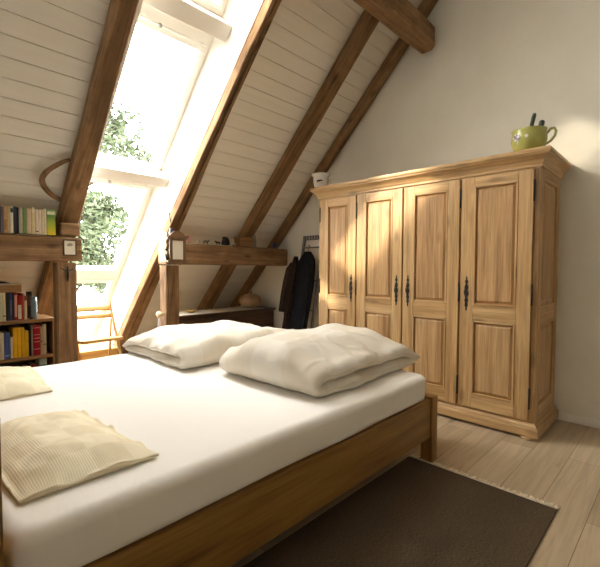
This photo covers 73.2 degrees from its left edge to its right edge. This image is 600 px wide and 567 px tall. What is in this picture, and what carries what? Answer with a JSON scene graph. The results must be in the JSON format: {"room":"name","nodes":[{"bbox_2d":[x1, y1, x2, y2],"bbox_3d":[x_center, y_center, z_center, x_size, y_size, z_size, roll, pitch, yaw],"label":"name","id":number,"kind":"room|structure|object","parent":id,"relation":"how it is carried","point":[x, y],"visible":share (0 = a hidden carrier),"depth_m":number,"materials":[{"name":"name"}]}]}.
{"room":"bedroom","nodes":[
{"label":"bedroom","id":0,"kind":"room"},
{"bbox_2d":[0,0,422,352],"bbox_3d":[-1.440,-1.671,2.614,5.536,5.646,5.640,2,3,44],"label":"ceiling","id":1,"kind":"structure","parent":0,"point":[49,49],"depth_m":3.60,"materials":[{"name":"white wood"}]},
{"bbox_2d":[36,0,138,316],"bbox_3d":[-1.230,-1.651,2.736,5.295,5.397,0.204,2,3,44],"label":"rafter","id":2,"kind":"object","parent":1,"relation":"attached to","point":[121,14],"visible":0.6,"depth_m":3.00,"materials":[{"name":"brown wood"}]},
{"bbox_2d":[39,158,70,200],"bbox_3d":[-1.964,-0.834,3.208,0.284,0.315,0.194,2,3,44],"label":"hook","id":3,"kind":"object","parent":2,"relation":"attached to","point":[43,175],"visible":1,"depth_m":3.14,"materials":[{"name":"brown wood"}]},
{"bbox_2d":[93,0,142,170],"bbox_3d":[-1.722,-1.260,3.299,4.480,4.559,0.105,2,3,44],"label":"trim","id":4,"kind":"structure","parent":1,"relation":"attached to","point":[140,1],"depth_m":2.87,"materials":[{"name":"white paint"}]},
{"bbox_2d":[95,0,262,344],"bbox_3d":[-1.137,-1.271,3.891,4.498,4.578,0.110,2,3,44],"label":"window reveal","id":5,"kind":"structure","parent":1,"relation":"attached to","point":[221,58],"depth_m":3.82,"materials":[{"name":"white paint"}]},
{"bbox_2d":[77,278,117,338],"bbox_3d":[-2.776,0.323,4.894,0.853,0.867,0.800,2,3,44],"label":"window","id":6,"kind":"structure","parent":5,"relation":"attached to","point":[111,283],"depth_m":5.03,"materials":[{"name":"white paint"}]},
{"bbox_2d":[76,176,154,278],"bbox_3d":[-2.104,-0.595,4.216,1.097,1.117,0.800,2,3,44],"label":"window","id":7,"kind":"structure","parent":5,"relation":"attached to","point":[82,272],"depth_m":4.47,"materials":[{"name":"white paint"}]},
{"bbox_2d":[92,3,213,187],"bbox_3d":[-1.360,-1.541,3.486,1.057,1.192,0.830,2,3,44],"label":"window","id":8,"kind":"structure","parent":5,"relation":"attached to","point":[149,17],"depth_m":3.62,"materials":[{"name":"white paint"}]},
{"bbox_2d":[143,0,231,42],"bbox_3d":[-0.507,-2.707,2.623,1.362,1.503,0.830,2,3,44],"label":"window","id":9,"kind":"structure","parent":5,"relation":"attached to","point":[217,7],"depth_m":3.11,"materials":[{"name":"white paint"}]},
{"bbox_2d":[207,0,223,7],"bbox_3d":[-0.484,-2.730,2.583,0.705,1.545,0.006,-2,48,-46],"label":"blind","id":10,"kind":"object","parent":9,"relation":"attached to","point":[214,3],"depth_m":3.19,"materials":[{"name":"white fabric"}]},
{"bbox_2d":[113,0,280,354],"bbox_3d":[-0.522,-1.675,3.467,5.293,5.395,0.207,2,3,44],"label":"rafter","id":11,"kind":"object","parent":1,"relation":"attached to","point":[145,290],"visible":0.83,"depth_m":3.77,"materials":[{"name":"wood"}]},
{"bbox_2d":[197,10,378,309],"bbox_3d":[0.138,-1.699,4.151,5.299,5.398,0.174,2,3,45],"label":"rafter","id":12,"kind":"object","parent":1,"relation":"attached to","point":[366,24],"visible":0.7,"depth_m":4.21,"materials":[{"name":"brown wood"}]},
{"bbox_2d":[230,0,438,306],"bbox_3d":[0.525,-1.712,4.553,5.294,5.396,0.087,2,3,44],"label":"rafter","id":13,"kind":"object","parent":1,"relation":"attached to","point":[398,50],"visible":0.66,"depth_m":4.54,"materials":[{"name":"brown wood"}]},
{"bbox_2d":[230,413,599,566],"bbox_3d":[-0.429,1.192,1.768,8.400,0.120,5.890,2,3,44],"label":"floor","id":14,"kind":"structure","parent":0,"point":[561,468],"depth_m":2.40,"materials":[{"name":"brown wood"}]},
{"bbox_2d":[0,313,54,366],"bbox_3d":[-2.957,0.690,3.240,0.610,0.750,1.620,2,3,44],"label":"bookcase","id":15,"kind":"object","parent":14,"relation":"on","point":[48,320],"visible":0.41,"depth_m":3.60,"materials":[{"name":"brown wood"}]},
{"bbox_2d":[0,293,2,320],"bbox_3d":[-2.529,0.192,3.388,0.182,0.235,0.025,2,3,44],"label":"book","id":16,"kind":"object","parent":15,"relation":"on","point":[1,308],"visible":1,"depth_m":3.33,"materials":[{"name":"paper"}]},
{"bbox_2d":[0,331,3,359],"bbox_3d":[-2.534,0.519,3.410,0.182,0.222,0.027,2,3,44],"label":"book","id":17,"kind":"object","parent":15,"relation":"on","point":[1,333],"visible":1,"depth_m":3.35,"materials":[{"name":"paper"}]},
{"bbox_2d":[2,293,5,320],"bbox_3d":[-2.511,0.191,3.405,0.183,0.235,0.019,2,3,44],"label":"book","id":18,"kind":"object","parent":15,"relation":"on","point":[3,294],"visible":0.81,"depth_m":3.34,"materials":[{"name":"paper"}]},
{"bbox_2d":[0,283,21,292],"bbox_3d":[-2.614,0.040,3.270,0.193,0.074,0.576,2,3,44],"label":"wooden box","id":19,"kind":"object","parent":18,"relation":"on","point":[8,287],"visible":1,"depth_m":3.36,"materials":[{"name":"brown wood"}]},
{"bbox_2d":[0,330,9,358],"bbox_3d":[-2.508,0.518,3.436,0.183,0.222,0.036,2,3,44],"label":"book","id":20,"kind":"object","parent":15,"relation":"on","point":[6,333],"visible":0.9,"depth_m":3.38,"materials":[{"name":"paper"}]},
{"bbox_2d":[5,293,9,320],"bbox_3d":[-2.494,0.191,3.423,0.182,0.235,0.023,2,3,44],"label":"book","id":21,"kind":"object","parent":15,"relation":"on","point":[6,294],"visible":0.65,"depth_m":3.36,"materials":[{"name":"paper"}]},
{"bbox_2d":[9,293,11,320],"bbox_3d":[-2.479,0.193,3.438,0.183,0.230,0.014,2,3,44],"label":"book","id":22,"kind":"object","parent":15,"relation":"on","point":[10,294],"visible":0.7,"depth_m":3.38,"materials":[{"name":"paper"}]},
{"bbox_2d":[10,336,12,358],"bbox_3d":[-2.488,0.539,3.459,0.182,0.178,0.017,2,3,44],"label":"book","id":23,"kind":"object","parent":15,"relation":"on","point":[11,338],"visible":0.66,"depth_m":3.40,"materials":[{"name":"paper"}]},
{"bbox_2d":[9,292,13,319],"bbox_3d":[-2.469,0.193,3.450,0.182,0.228,0.011,2,3,44],"label":"book","id":24,"kind":"object","parent":15,"relation":"on","point":[9,292],"visible":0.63,"depth_m":3.39,"materials":[{"name":"paper"}]},
{"bbox_2d":[8,326,16,357],"bbox_3d":[-2.471,0.500,3.475,0.182,0.255,0.027,2,3,44],"label":"book","id":25,"kind":"object","parent":15,"relation":"on","point":[13,330],"visible":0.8,"depth_m":3.41,"materials":[{"name":"paper"}]},
{"bbox_2d":[10,292,16,319],"bbox_3d":[-2.456,0.190,3.462,0.183,0.233,0.020,2,3,44],"label":"book","id":26,"kind":"object","parent":15,"relation":"on","point":[15,293],"visible":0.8,"depth_m":3.40,"materials":[{"name":"paper"}]},
{"bbox_2d":[14,325,20,357],"bbox_3d":[-2.451,0.499,3.496,0.182,0.255,0.026,2,3,44],"label":"book","id":27,"kind":"object","parent":15,"relation":"on","point":[17,327],"visible":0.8,"depth_m":3.43,"materials":[{"name":"paper"}]},
{"bbox_2d":[17,295,21,319],"bbox_3d":[-2.437,0.204,3.482,0.183,0.205,0.027,2,3,44],"label":"book","id":28,"kind":"object","parent":15,"relation":"on","point":[19,303],"visible":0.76,"depth_m":3.42,"materials":[{"name":"paper"}]},
{"bbox_2d":[17,293,23,319],"bbox_3d":[-2.421,0.195,3.499,0.182,0.222,0.014,2,3,44],"label":"book","id":29,"kind":"object","parent":15,"relation":"on","point":[20,294],"visible":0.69,"depth_m":3.44,"materials":[{"name":"paper"}]},
{"bbox_2d":[18,325,24,356],"bbox_3d":[-2.432,0.500,3.515,0.182,0.253,0.023,2,3,44],"label":"book","id":30,"kind":"object","parent":15,"relation":"on","point":[22,328],"visible":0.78,"depth_m":3.45,"materials":[{"name":"paper"}]},
{"bbox_2d":[24,295,26,319],"bbox_3d":[-2.407,0.204,3.513,0.183,0.203,0.019,2,3,44],"label":"book","id":31,"kind":"object","parent":15,"relation":"on","point":[25,296],"visible":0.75,"depth_m":3.45,"materials":[{"name":"paper"}]},
{"bbox_2d":[24,329,28,356],"bbox_3d":[-2.413,0.515,3.536,0.182,0.220,0.028,2,3,44],"label":"book","id":32,"kind":"object","parent":15,"relation":"on","point":[26,332],"visible":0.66,"depth_m":3.47,"materials":[{"name":"paper"}]},
{"bbox_2d":[24,324,31,355],"bbox_3d":[-2.394,0.495,3.555,0.182,0.260,0.010,2,3,44],"label":"book","id":33,"kind":"object","parent":15,"relation":"on","point":[27,327],"visible":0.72,"depth_m":3.50,"materials":[{"name":"paper"}]},
{"bbox_2d":[26,291,31,317],"bbox_3d":[-2.379,0.187,3.549,0.043,0.234,0.034,2,3,44],"label":"book","id":34,"kind":"object","parent":15,"relation":"on","point":[28,293],"visible":0.68,"depth_m":3.53,"materials":[{"name":"brown paper"}]},
{"bbox_2d":[26,323,32,355],"bbox_3d":[-2.384,0.490,3.564,0.182,0.270,0.010,2,3,44],"label":"book","id":35,"kind":"object","parent":15,"relation":"on","point":[31,325],"visible":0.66,"depth_m":3.50,"materials":[{"name":"paper"}]},
{"bbox_2d":[26,361,36,366],"bbox_3d":[-2.379,0.822,3.584,0.182,0.235,0.046,2,3,44],"label":"book","id":36,"kind":"object","parent":15,"relation":"on","point":[32,364],"visible":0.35,"depth_m":3.56,"materials":[{"name":"paper"}]},
{"bbox_2d":[30,297,36,318],"bbox_3d":[-2.316,0.210,3.516,0.049,0.190,0.049,2,3,44],"label":"book","id":37,"kind":"object","parent":15,"relation":"on","point":[33,300],"visible":0.82,"depth_m":3.50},
{"bbox_2d":[30,323,39,354],"bbox_3d":[-2.360,0.491,3.588,0.183,0.265,0.049,2,3,44],"label":"book","id":38,"kind":"object","parent":15,"relation":"on","point":[36,327],"visible":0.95,"depth_m":3.52,"materials":[{"name":"paper"}]},
{"bbox_2d":[40,326,42,354],"bbox_3d":[-2.336,0.500,3.614,0.183,0.245,0.012,2,3,44],"label":"book","id":39,"kind":"object","parent":15,"relation":"on","point":[41,346],"visible":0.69,"depth_m":3.55,"materials":[{"name":"paper"}]},
{"bbox_2d":[37,322,46,353],"bbox_3d":[-2.320,0.490,3.630,0.183,0.265,0.028,2,3,44],"label":"book","id":40,"kind":"object","parent":15,"relation":"on","point":[42,325],"visible":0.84,"depth_m":3.57,"materials":[{"name":"paper"}]},
{"bbox_3d":[-2.328,0.828,3.630,0.162,0.220,0.064,2,3,44],"label":"box","id":41,"kind":"object","parent":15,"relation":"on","visible":0},
{"bbox_2d":[35,358,46,364],"bbox_3d":[-2.324,0.689,3.623,0.148,0.056,0.059,2,3,44],"label":"carton","id":42,"kind":"object","parent":41,"relation":"on","point":[40,361],"visible":0.74,"depth_m":3.57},
{"bbox_2d":[53,262,77,363],"bbox_3d":[-1.994,0.442,3.442,0.116,1.238,0.158,2,3,44],"label":"post","id":43,"kind":"object","parent":14,"relation":"on","point":[65,293],"visible":0.65,"depth_m":3.39,"materials":[{"name":"brown wood"}]},
{"bbox_2d":[60,267,74,281],"bbox_3d":[-1.938,-0.079,3.373,0.023,0.125,0.118,2,3,44],"label":"crucifix","id":44,"kind":"object","parent":43,"relation":"attached to","point":[67,270],"visible":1,"depth_m":3.37,"materials":[{"name":"black metal"}]},
{"bbox_2d":[79,343,117,359],"bbox_3d":[-2.816,0.904,4.988,0.580,0.190,0.910,2,3,44],"label":"trim","id":45,"kind":"structure","parent":14,"relation":"on","point":[94,350],"depth_m":5.02,"materials":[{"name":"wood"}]},
{"bbox_2d":[77,301,122,360],"bbox_3d":[-2.018,0.621,4.052,0.478,0.849,0.405,2,3,44],"label":"folding chair","id":46,"kind":"object","parent":14,"relation":"on","point":[110,337],"visible":0.61,"depth_m":4.17,"materials":[{"name":"brown wood"}]},
{"bbox_2d":[159,265,178,325],"bbox_3d":[-1.339,0.426,4.152,0.161,1.223,0.148,2,3,44],"label":"post","id":47,"kind":"object","parent":14,"relation":"on","point":[169,274],"visible":0.52,"depth_m":4.08,"materials":[{"name":"brown wood"}]},
{"bbox_2d":[156,311,163,317],"bbox_3d":[-1.405,0.310,4.062,0.068,0.068,0.072,2,3,44],"label":"peg","id":48,"kind":"object","parent":47,"relation":"attached to","point":[159,314],"visible":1,"depth_m":4.04,"materials":[{"name":"beige wood"}]},
{"bbox_2d":[158,244,287,265],"bbox_3d":[-0.813,-0.322,4.695,0.213,0.224,1.670,2,3,44],"label":"purlin","id":49,"kind":"object","parent":47,"relation":"on","point":[196,254],"visible":0.88,"depth_m":4.60,"materials":[{"name":"brown wood"}]},
{"bbox_2d":[168,208,173,234],"bbox_3d":[-1.310,-0.590,4.094,0.072,0.345,0.093,2,3,44],"label":"bud vase","id":50,"kind":"object","parent":49,"relation":"on","point":[171,229],"visible":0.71,"depth_m":4.08,"materials":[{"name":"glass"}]},
{"bbox_2d":[158,231,188,264],"bbox_3d":[-1.268,-0.352,4.030,0.207,0.334,0.249,2,3,44],"label":"picture frame","id":51,"kind":"object","parent":49,"relation":"attached to","point":[172,247],"visible":1,"depth_m":3.96,"materials":[{"name":"brown wood"}]},
{"bbox_2d":[221,237,229,244],"bbox_3d":[-0.849,-0.484,4.605,0.083,0.095,0.110,2,3,44],"label":"figurine","id":52,"kind":"object","parent":49,"relation":"on","point":[225,241],"visible":0.93,"depth_m":4.57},
{"bbox_2d":[234,237,253,246],"bbox_3d":[-0.666,-0.497,4.819,0.131,0.105,0.212,2,3,44],"label":"box","id":53,"kind":"object","parent":49,"relation":"on","point":[240,241],"visible":0.95,"depth_m":4.76,"materials":[{"name":"brown wood"}]},
{"bbox_2d":[158,306,275,327],"bbox_3d":[-1.006,0.670,5.117,0.512,0.665,1.470,2,3,44],"label":"sideboard","id":54,"kind":"object","parent":14,"relation":"on","point":[264,317],"visible":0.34,"depth_m":5.05,"materials":[{"name":"brown wood"}]},
{"bbox_2d":[179,306,261,315],"bbox_3d":[-1.054,0.338,5.047,0.380,0.002,1.260,2,3,44],"label":"table runner","id":55,"kind":"object","parent":54,"relation":"on","point":[181,313],"visible":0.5,"depth_m":5.04,"materials":[{"name":"fabric"}]},
{"bbox_2d":[183,310,196,312],"bbox_3d":[-1.289,0.328,4.766,0.156,0.036,0.143,0,2,-6],"label":"dish","id":56,"kind":"object","parent":55,"relation":"on","point":[188,311],"visible":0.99,"depth_m":4.73,"materials":[{"name":"gold metal"}]},
{"bbox_2d":[239,291,260,307],"bbox_3d":[-0.661,0.210,5.401,0.293,0.229,0.295,2,3,44],"label":"gourd","id":57,"kind":"object","parent":55,"relation":"on","point":[250,300],"visible":1,"depth_m":5.30,"materials":[{"name":"brown"}]},
{"bbox_2d":[0,393,437,566],"bbox_3d":[-0.654,0.677,2.396,1.995,0.860,2.305,2,3,44],"label":"bed","id":58,"kind":"object","parent":14,"relation":"on","point":[225,531],"visible":0.38,"depth_m":1.56,"materials":[{"name":"brown wood"}]},
{"bbox_2d":[0,353,425,566],"bbox_3d":[-0.640,0.700,2.389,1.952,0.299,2.150,2,3,44],"label":"mattress","id":59,"kind":"object","parent":58,"relation":"on","point":[215,432],"visible":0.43,"depth_m":1.62,"materials":[{"name":"white fabric"}]},
{"bbox_2d":[0,366,52,400],"bbox_3d":[-1.652,0.520,2.195,0.699,0.064,0.460,2,3,44],"label":"pillow","id":60,"kind":"object","parent":59,"relation":"on","point":[21,381],"visible":1,"depth_m":2.09,"materials":[{"name":"beige fabric"}]},
{"bbox_2d":[0,409,158,504],"bbox_3d":[-0.883,0.549,1.462,0.694,0.067,0.435,2,3,44],"label":"pillow","id":61,"kind":"object","parent":59,"relation":"on","point":[42,454],"visible":0.99,"depth_m":1.31,"materials":[{"name":"beige fabric"}]},
{"bbox_2d":[122,320,294,368],"bbox_3d":[-0.673,0.420,3.172,0.955,0.197,1.085,2,3,44],"label":"duvet","id":62,"kind":"object","parent":59,"relation":"on","point":[182,346],"visible":0.83,"depth_m":2.79,"materials":[{"name":"white fabric"}]},
{"bbox_2d":[219,323,419,396],"bbox_3d":[0.145,0.416,2.578,0.880,0.258,1.142,2,3,44],"label":"duvet","id":63,"kind":"object","parent":59,"relation":"on","point":[327,359],"visible":1,"depth_m":2.21,"materials":[{"name":"white fabric"}]},
{"bbox_2d":[300,235,318,328],"bbox_3d":[0.069,0.213,4.898,0.343,1.605,0.330,2,3,44],"label":"ladder","id":64,"kind":"object","parent":14,"relation":"on","point":[313,236],"visible":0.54,"depth_m":4.80,"materials":[{"name":"grey metal"}]},
{"bbox_2d":[279,256,298,328],"bbox_3d":[-0.149,0.124,4.972,0.194,0.915,0.261,2,3,44],"label":"cardigan","id":65,"kind":"object","parent":64,"relation":"hanging from","point":[288,286],"visible":0.77,"depth_m":4.93,"materials":[{"name":"brown fabric"}]},
{"bbox_2d":[289,245,314,329],"bbox_3d":[0.024,0.091,4.803,0.278,1.116,0.274,2,3,44],"label":"jacket","id":66,"kind":"object","parent":64,"relation":"hanging from","point":[305,274],"visible":0.91,"depth_m":4.75,"materials":[{"name":"black fabric"}]},
{"bbox_2d":[243,454,559,566],"bbox_3d":[0.030,1.143,1.298,0.823,0.016,2.854,2,3,44],"label":"rug","id":67,"kind":"object","parent":14,"relation":"on","point":[418,512],"visible":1,"depth_m":1.86,"materials":[{"name":"brown fabric"}]},
{"bbox_2d":[310,145,570,440],"bbox_3d":[1.095,0.055,3.678,2.157,2.022,0.641,2,3,44],"label":"wardrobe","id":68,"kind":"object","parent":14,"relation":"on","point":[455,264],"visible":0.82,"depth_m":3.15,"materials":[{"name":"brown wood"}]},
{"bbox_2d":[311,172,330,187],"bbox_3d":[0.221,-1.067,4.270,0.203,0.166,0.203,0,2,-7],"label":"jug","id":69,"kind":"object","parent":68,"relation":"on","point":[320,179],"visible":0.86,"depth_m":4.20,"materials":[{"name":"white ceramic"}]},
{"bbox_2d":[511,113,557,151],"bbox_3d":[1.640,-1.059,2.862,0.257,0.269,0.227,1,2,12],"label":"cup","id":70,"kind":"object","parent":68,"relation":"on","point":[528,137],"depth_m":2.78,"materials":[{"name":"green ceramic"}]},
{"bbox_2d":[240,0,599,420],"bbox_3d":[1.577,-1.734,3.724,8.400,5.797,0.150,2,3,44],"label":"wall","id":71,"kind":"structure","parent":0,"point":[492,65],"depth_m":3.43,"materials":[{"name":"paint"}]},
{"bbox_2d":[557,412,599,428],"bbox_3d":[1.759,1.044,3.527,7.500,0.062,0.014,2,3,44],"label":"baseboard","id":72,"kind":"structure","parent":71,"relation":"attached to","point":[571,418],"depth_m":3.13,"materials":[{"name":"white paint"}]},
{"bbox_3d":[-2.444,-1.594,-0.440,8.400,5.797,0.150,2,3,44],"label":"wall","id":73,"kind":"structure","parent":0,"visible":0},
{"bbox_2d":[0,234,81,260],"bbox_3d":[-3.009,-0.256,2.421,0.211,0.217,3.077,2,3,44],"label":"purlin","id":74,"kind":"object","parent":73,"relation":"attached to","point":[13,247],"visible":0.97,"depth_m":3.21,"materials":[{"name":"brown wood"}]},
{"bbox_2d":[0,206,3,232],"bbox_3d":[-2.306,-0.488,3.111,0.132,0.195,0.016,2,3,44],"label":"book","id":75,"kind":"object","parent":74,"relation":"on","point":[1,207],"visible":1,"depth_m":3.06,"materials":[{"name":"paper"}]},
{"bbox_2d":[3,206,6,232],"bbox_3d":[-2.292,-0.491,3.124,0.133,0.200,0.017,2,3,44],"label":"book","id":76,"kind":"object","parent":74,"relation":"on","point":[4,207],"visible":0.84,"depth_m":3.08,"materials":[{"name":"paper"}]},
{"bbox_2d":[6,206,9,233],"bbox_3d":[-2.279,-0.494,3.139,0.132,0.205,0.019,2,3,44],"label":"book","id":77,"kind":"object","parent":74,"relation":"on","point":[7,207],"visible":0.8,"depth_m":3.09,"materials":[{"name":"paper"}]},
{"bbox_2d":[7,206,13,233],"bbox_3d":[-2.264,-0.495,3.154,0.133,0.205,0.018,2,3,44],"label":"book","id":78,"kind":"object","parent":74,"relation":"on","point":[11,207],"visible":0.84,"depth_m":3.11,"materials":[{"name":"paper"}]},
{"bbox_2d":[11,206,16,233],"bbox_3d":[-2.250,-0.495,3.169,0.132,0.205,0.018,2,3,44],"label":"book","id":79,"kind":"object","parent":74,"relation":"on","point":[14,207],"visible":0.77,"depth_m":3.12,"materials":[{"name":"paper"}]},
{"bbox_2d":[15,207,18,233],"bbox_3d":[-2.238,-0.493,3.182,0.132,0.200,0.012,2,3,44],"label":"book","id":80,"kind":"object","parent":74,"relation":"on","point":[17,210],"visible":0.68,"depth_m":3.14,"materials":[{"name":"paper"}]},
{"bbox_2d":[18,207,22,233],"bbox_3d":[-2.224,-0.494,3.196,0.132,0.200,0.023,2,3,44],"label":"book","id":81,"kind":"object","parent":74,"relation":"on","point":[19,208],"visible":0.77,"depth_m":3.15,"materials":[{"name":"paper"}]},
{"bbox_2d":[22,207,26,234],"bbox_3d":[-2.205,-0.496,3.215,0.132,0.203,0.023,2,3,44],"label":"book","id":82,"kind":"object","parent":74,"relation":"on","point":[23,208],"visible":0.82,"depth_m":3.17,"materials":[{"name":"paper"}]},
{"bbox_2d":[23,208,30,234],"bbox_3d":[-2.186,-0.494,3.235,0.132,0.198,0.028,2,3,44],"label":"book","id":83,"kind":"object","parent":74,"relation":"on","point":[28,211],"visible":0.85,"depth_m":3.19,"materials":[{"name":"paper"}]},
{"bbox_2d":[28,207,34,234],"bbox_3d":[-2.166,-0.502,3.255,0.133,0.212,0.022,2,3,44],"label":"book","id":84,"kind":"object","parent":74,"relation":"on","point":[31,208],"visible":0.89,"depth_m":3.21,"materials":[{"name":"paper"}]},
{"bbox_2d":[33,209,38,234],"bbox_3d":[-2.148,-0.495,3.274,0.133,0.197,0.022,2,3,44],"label":"book","id":85,"kind":"object","parent":74,"relation":"on","point":[36,210],"visible":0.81,"depth_m":3.23,"materials":[{"name":"paper"}]},
{"bbox_2d":[38,210,40,234],"bbox_3d":[-2.133,-0.495,3.290,0.132,0.196,0.016,2,3,44],"label":"book","id":86,"kind":"object","parent":74,"relation":"on","point":[39,211],"visible":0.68,"depth_m":3.24,"materials":[{"name":"paper"}]},
{"bbox_2d":[41,210,43,234],"bbox_3d":[-2.121,-0.496,3.302,0.132,0.198,0.015,2,3,44],"label":"book","id":87,"kind":"object","parent":74,"relation":"on","point":[42,211],"visible":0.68,"depth_m":3.26,"materials":[{"name":"paper"}]},
{"bbox_2d":[41,209,46,234],"bbox_3d":[-2.108,-0.503,3.315,0.132,0.210,0.016,2,3,44],"label":"book","id":88,"kind":"object","parent":74,"relation":"on","point":[45,223],"visible":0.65,"depth_m":3.27,"materials":[{"name":"paper"}]},
{"bbox_2d":[46,209,55,235],"bbox_3d":[-2.082,-0.501,3.349,0.143,0.205,0.061,2,3,44],"label":"book","id":89,"kind":"object","parent":74,"relation":"on","point":[50,214],"visible":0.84,"depth_m":3.30,"materials":[{"name":"paper"}]},
{"bbox_2d":[57,222,79,236],"bbox_3d":[-1.971,-0.457,3.440,0.127,0.110,0.152,2,3,44],"label":"wooden block","id":90,"kind":"object","parent":74,"relation":"on","point":[63,229],"visible":0.99,"depth_m":3.39,"materials":[{"name":"brown wood"}]},
{"bbox_2d":[63,240,76,255],"bbox_3d":[-1.927,-0.300,3.381,0.014,0.130,0.098,2,3,44],"label":"framed print","id":91,"kind":"object","parent":74,"relation":"attached to","point":[69,246],"visible":1,"depth_m":3.38,"materials":[{"name":"beige paper"}]},
{"bbox_2d":[353,0,434,53],"bbox_3d":[-0.744,-2.237,1.864,0.258,0.244,5.515,2,3,44],"label":"purlin","id":92,"kind":"object","parent":73,"relation":"attached to","point":[401,17],"visible":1,"depth_m":3.43,"materials":[{"name":"brown wood"}]},
{"label":"outside","id":93,"kind":"structure","parent":0,"visible":0},
{"bbox_2d":[77,304,98,330],"bbox_3d":[-20.478,4.194,26.865,53.500,0.200,90.000,2,3,44],"label":"ground","id":94,"kind":"structure","parent":93,"point":[85,324],"depth_m":38.71,"materials":[{"name":"white"}]},
{"bbox_2d":[69,188,131,312],"bbox_3d":[-6.645,0.762,11.006,2.944,8.041,4.293,2,3,44],"label":"tree","id":95,"kind":"object","parent":94,"relation":"on","point":[93,228],"visible":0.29,"depth_m":11.29,"materials":[{"name":"green plant"}]},
{"bbox_2d":[90,102,154,185],"bbox_3d":[-7.448,-1.542,14.465,2.679,12.374,4.579,2,3,30],"label":"tree","id":96,"kind":"object","parent":94,"relation":"on","point":[116,128],"visible":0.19,"depth_m":14.98,"materials":[{"name":"green plant"}]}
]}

